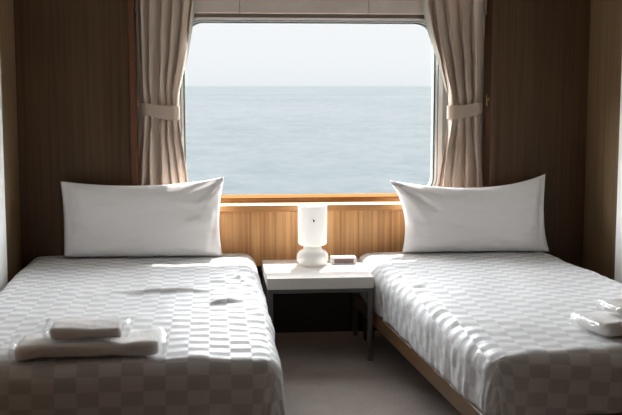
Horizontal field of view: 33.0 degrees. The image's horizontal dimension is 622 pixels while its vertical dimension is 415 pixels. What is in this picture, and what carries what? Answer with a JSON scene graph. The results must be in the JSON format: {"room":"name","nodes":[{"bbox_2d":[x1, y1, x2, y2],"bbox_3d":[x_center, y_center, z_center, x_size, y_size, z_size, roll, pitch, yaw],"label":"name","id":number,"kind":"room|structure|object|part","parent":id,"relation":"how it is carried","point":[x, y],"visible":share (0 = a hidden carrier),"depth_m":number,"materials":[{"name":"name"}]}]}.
{"room":"ship cabin","nodes":[
{"label":"ship cabin","id":0,"kind":"room"},
{"bbox_2d":[0,0,21,291],"bbox_3d":[-1.487,-0.232,4.281,0.245,2.060,2.000,-1,7,-5],"label":"wall","id":1,"kind":"structure","parent":0,"point":[7,38],"depth_m":5.04,"materials":[{"name":"brown wood"}]},
{"bbox_2d":[13,0,590,332],"bbox_3d":[-0.025,-0.380,5.561,3.400,2.060,0.290,-1,7,-5],"label":"wall","id":2,"kind":"structure","parent":0,"point":[72,56],"depth_m":5.35,"materials":[{"name":"brown wood"}]},
{"bbox_2d":[128,0,138,185],"bbox_3d":[-0.916,-0.370,5.474,0.030,2.060,0.296,-1,7,-5],"label":"trim","id":3,"kind":"structure","parent":2,"relation":"attached to","point":[132,38],"depth_m":5.32,"materials":[{"name":"brown wood"}]},
{"bbox_2d":[482,0,498,186],"bbox_3d":[0.943,-0.390,5.649,0.032,2.060,0.296,-1,7,-5],"label":"trim","id":4,"kind":"structure","parent":2,"relation":"attached to","point":[492,17],"depth_m":5.51,"materials":[{"name":"brown wood"}]},
{"bbox_2d":[136,17,483,185],"bbox_3d":[0.001,-0.711,5.606,1.843,1.412,0.130,-1,7,-5],"label":"wall","id":5,"kind":"structure","parent":0,"point":[139,86],"depth_m":5.62,"materials":[{"name":"brown wood"}]},
{"bbox_2d":[136,13,424,18],"bbox_3d":[0.011,-1.030,5.497,1.834,0.073,0.011,-1,7,-5],"label":"trim","id":6,"kind":"structure","parent":5,"relation":"attached to","point":[195,14],"depth_m":5.49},
{"bbox_2d":[178,17,442,186],"bbox_3d":[-0.003,-0.513,5.575,1.414,0.971,0.055,-1,7,-5],"label":"window","id":7,"kind":"structure","parent":5,"relation":"in","point":[437,81],"depth_m":5.53,"materials":[{"name":"white metal"}]},
{"bbox_2d":[135,0,486,14],"bbox_3d":[0.011,-1.203,5.447,1.836,0.390,0.064,-1,7,-5],"label":"valance","id":8,"kind":"object","parent":5,"relation":"in","point":[392,7],"depth_m":5.44,"materials":[{"name":"fabric"}]},
{"bbox_2d":[136,0,195,185],"bbox_3d":[-0.729,-0.704,5.355,0.325,1.309,0.082,-1,7,-5],"label":"curtain","id":9,"kind":"object","parent":8,"relation":"hanging from","point":[164,27],"visible":0.96,"depth_m":5.35,"materials":[{"name":"beige fabric"}]},
{"bbox_2d":[141,102,179,120],"bbox_3d":[-0.772,-0.492,5.374,0.198,0.095,0.091,-1,7,-5],"label":"tieback","id":10,"kind":"object","parent":9,"relation":"attached to","point":[169,112],"visible":1,"depth_m":5.33,"materials":[{"name":"beige fabric"}]},
{"bbox_3d":[-0.636,-1.196,5.383,0.535,0.390,0.056,-1,7,-5],"label":"panel","id":11,"kind":"part","parent":8,"relation":"part of","materials":[{"name":"fabric"}]},
{"bbox_3d":[-0.035,-1.202,5.439,0.667,0.390,0.056,-1,7,-5],"label":"panel","id":12,"kind":"part","parent":8,"relation":"part of","materials":[{"name":"fabric"}]},
{"bbox_3d":[0.613,-1.209,5.500,0.628,0.390,0.056,-1,7,-5],"label":"panel","id":13,"kind":"part","parent":8,"relation":"part of","materials":[{"name":"fabric"}]},
{"bbox_2d":[422,0,486,187],"bbox_3d":[0.741,-0.720,5.492,0.366,1.309,0.084,-1,7,-5],"label":"curtain","id":14,"kind":"object","parent":8,"relation":"hanging from","point":[455,28],"visible":0.92,"depth_m":5.50,"materials":[{"name":"beige fabric"}]},
{"bbox_2d":[447,102,482,119],"bbox_3d":[0.808,-0.509,5.523,0.188,0.095,0.091,-1,7,-5],"label":"tieback","id":15,"kind":"object","parent":14,"relation":"attached to","point":[454,112],"visible":0.98,"depth_m":5.48,"materials":[{"name":"beige fabric"}]},
{"bbox_2d":[219,210,404,265],"bbox_3d":[0.009,0.142,5.624,1.843,0.288,0.290,-1,7,-5],"label":"wall","id":16,"kind":"structure","parent":0,"point":[261,236],"depth_m":5.47,"materials":[{"name":"brown wood"}]},
{"bbox_2d":[220,193,398,198],"bbox_3d":[0.014,-0.060,5.581,1.836,0.016,0.062,-1,7,-5],"label":"trim","id":17,"kind":"structure","parent":16,"relation":"attached to","point":[370,195],"depth_m":5.57,"materials":[{"name":"brown wood"}]},
{"bbox_2d":[220,197,399,202],"bbox_3d":[0.014,-0.042,5.590,1.836,0.017,0.048,-1,7,-5],"label":"trim","id":18,"kind":"structure","parent":16,"relation":"attached to","point":[298,199],"depth_m":5.56,"materials":[{"name":"brown wood"}]},
{"bbox_2d":[219,201,402,211],"bbox_3d":[0.018,-0.007,5.515,1.843,0.035,0.174,-1,7,-5],"label":"trim","id":19,"kind":"structure","parent":16,"relation":"attached to","point":[331,205],"depth_m":5.45,"materials":[{"name":"brown wood"}]},
{"bbox_2d":[275,331,461,414],"bbox_3d":[0.305,1.069,2.221,3.400,0.050,7.290,-1,7,-5],"label":"floor","id":20,"kind":"structure","parent":0,"point":[324,373],"depth_m":4.65,"materials":[{"name":"carpet"}]},
{"bbox_2d":[262,259,373,360],"bbox_3d":[0.021,0.498,5.183,0.500,0.403,0.534,-1,7,-5],"label":"bedside table","id":21,"kind":"object","parent":20,"relation":"on","point":[278,276],"visible":0.82,"depth_m":4.94,"materials":[{"name":"white laminate"}]},
{"bbox_3d":[-0.237,0.498,5.413,0.025,0.350,0.025,-1,7,-5],"label":"leg","id":22,"kind":"part","parent":21,"relation":"part of","materials":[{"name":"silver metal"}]},
{"bbox_3d":[-0.190,0.556,4.915,0.025,0.350,0.025,-1,7,-5],"label":"leg","id":23,"kind":"part","parent":21,"relation":"part of","materials":[{"name":"silver metal"}]},
{"bbox_2d":[297,204,327,266],"bbox_3d":[0.007,0.138,5.239,0.160,0.301,0.160,-1,7,-5],"label":"table lamp","id":24,"kind":"object","parent":21,"relation":"on","point":[312,218],"visible":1,"depth_m":5.18,"materials":[{"name":"white glass"}]},
{"bbox_3d":[0.007,0.088,5.234,0.146,0.200,0.146,-1,7,-5],"label":"lamp shade","id":25,"kind":"part","parent":24,"relation":"part of","materials":[{"name":"white glass"}]},
{"bbox_3d":[0.044,0.389,4.918,0.445,0.020,0.018,-1,7,-5],"label":"apron rail","id":26,"kind":"part","parent":21,"relation":"part of","materials":[{"name":"silver metal"}]},
{"bbox_2d":[330,255,355,263],"bbox_3d":[0.163,0.264,5.300,0.126,0.036,0.074,-1,7,-5],"label":"clock","id":27,"kind":"object","parent":21,"relation":"on","point":[334,259],"visible":1,"depth_m":5.27,"materials":[{"name":"white plastic"}]},
{"bbox_3d":[0.231,0.493,5.457,0.025,0.350,0.025,-1,7,-5],"label":"leg","id":28,"kind":"part","parent":21,"relation":"part of","materials":[{"name":"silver metal"}]},
{"bbox_3d":[0.278,0.551,4.959,0.025,0.350,0.025,-1,7,-5],"label":"leg","id":29,"kind":"part","parent":21,"relation":"part of","materials":[{"name":"silver metal"}]},
{"bbox_2d":[355,295,621,414],"bbox_3d":[0.907,0.587,4.492,1.034,0.385,2.080,-1,7,-9],"label":"bed","id":30,"kind":"object","parent":20,"relation":"on","point":[465,407],"visible":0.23,"depth_m":4.19,"materials":[{"name":"brown wood"}]},
{"bbox_3d":[0.294,0.600,5.381,0.050,0.155,0.050,-1,7,-9],"label":"leg","id":31,"kind":"part","parent":30,"relation":"part of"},
{"bbox_3d":[0.410,0.601,4.411,0.028,0.067,2.080,-1,7,-9],"label":"rail","id":32,"kind":"part","parent":30,"relation":"part of","materials":[{"name":"brown wood"}]},
{"bbox_2d":[359,251,621,414],"bbox_3d":[0.909,0.447,4.463,1.047,0.224,2.128,-1,7,-9],"label":"duvet","id":33,"kind":"object","parent":30,"relation":"on","point":[501,327],"visible":0.94,"depth_m":3.92,"materials":[{"name":"white fabric"}]},
{"bbox_2d":[389,174,548,252],"bbox_3d":[0.819,0.032,5.397,0.838,0.402,0.181,-1,7,-5],"label":"pillow","id":34,"kind":"object","parent":33,"relation":"on","point":[510,217],"visible":1,"depth_m":5.34,"materials":[{"name":"white fabric"}]},
{"bbox_2d":[576,311,621,336],"bbox_3d":[1.156,0.394,3.691,0.455,0.057,0.226,-2,7,-17],"label":"bath towel","id":35,"kind":"object","parent":33,"relation":"on","point":[606,323],"visible":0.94,"depth_m":3.61,"materials":[{"name":"white fabric"}]},
{"bbox_2d":[603,298,621,315],"bbox_3d":[1.158,0.344,3.691,0.271,0.046,0.155,-2,7,-17],"label":"hand towel","id":36,"kind":"object","parent":35,"relation":"on","point":[614,306],"visible":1,"depth_m":3.67,"materials":[{"name":"white fabric"}]},
{"bbox_3d":[1.075,0.707,3.487,0.974,0.067,0.028,-1,7,-9],"label":"foot rail","id":37,"kind":"part","parent":30,"relation":"part of","materials":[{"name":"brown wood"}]},
{"bbox_3d":[-0.757,0.605,4.336,1.159,0.385,2.120,-1,7,-5],"label":"bed","id":38,"kind":"object","parent":20,"relation":"on","visible":0},
{"bbox_2d":[0,253,285,414],"bbox_3d":[-0.756,0.459,4.302,1.173,0.233,2.169,-1,7,-5],"label":"duvet","id":39,"kind":"object","parent":38,"relation":"on","point":[217,354],"visible":0.92,"depth_m":3.59,"materials":[{"name":"white fabric"}]},
{"bbox_2d":[14,329,158,359],"bbox_3d":[-0.711,0.431,3.373,0.496,0.056,0.228,-1,7,-8],"label":"bath towel","id":40,"kind":"object","parent":39,"relation":"on","point":[139,342],"visible":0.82,"depth_m":3.29,"materials":[{"name":"white fabric"}]},
{"bbox_2d":[50,319,123,338],"bbox_3d":[-0.714,0.382,3.358,0.276,0.048,0.160,-1,7,-7],"label":"hand towel","id":41,"kind":"object","parent":40,"relation":"on","point":[72,328],"visible":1,"depth_m":3.30,"materials":[{"name":"white fabric"}]},
{"bbox_2d":[60,177,223,256],"bbox_3d":[-0.839,0.051,5.246,0.812,0.398,0.178,-1,7,-5],"label":"pillow","id":42,"kind":"object","parent":39,"relation":"on","point":[182,219],"visible":1,"depth_m":5.19,"materials":[{"name":"white fabric"}]},
{"bbox_2d":[583,0,621,282],"bbox_3d":[1.656,-0.266,4.576,0.240,2.060,2.000,-1,7,-5],"label":"wall","id":43,"kind":"structure","parent":0,"point":[605,38],"depth_m":5.30,"materials":[{"name":"brown wood"}]},
{"label":"outside","id":44,"kind":"structure","parent":0,"visible":0},
{"bbox_2d":[185,86,431,194],"bbox_3d":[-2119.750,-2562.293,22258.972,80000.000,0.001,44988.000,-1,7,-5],"label":"sea","id":45,"kind":"structure","parent":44,"point":[262,140],"depth_m":272.83,"materials":[{"name":"liquid"}]}
]}

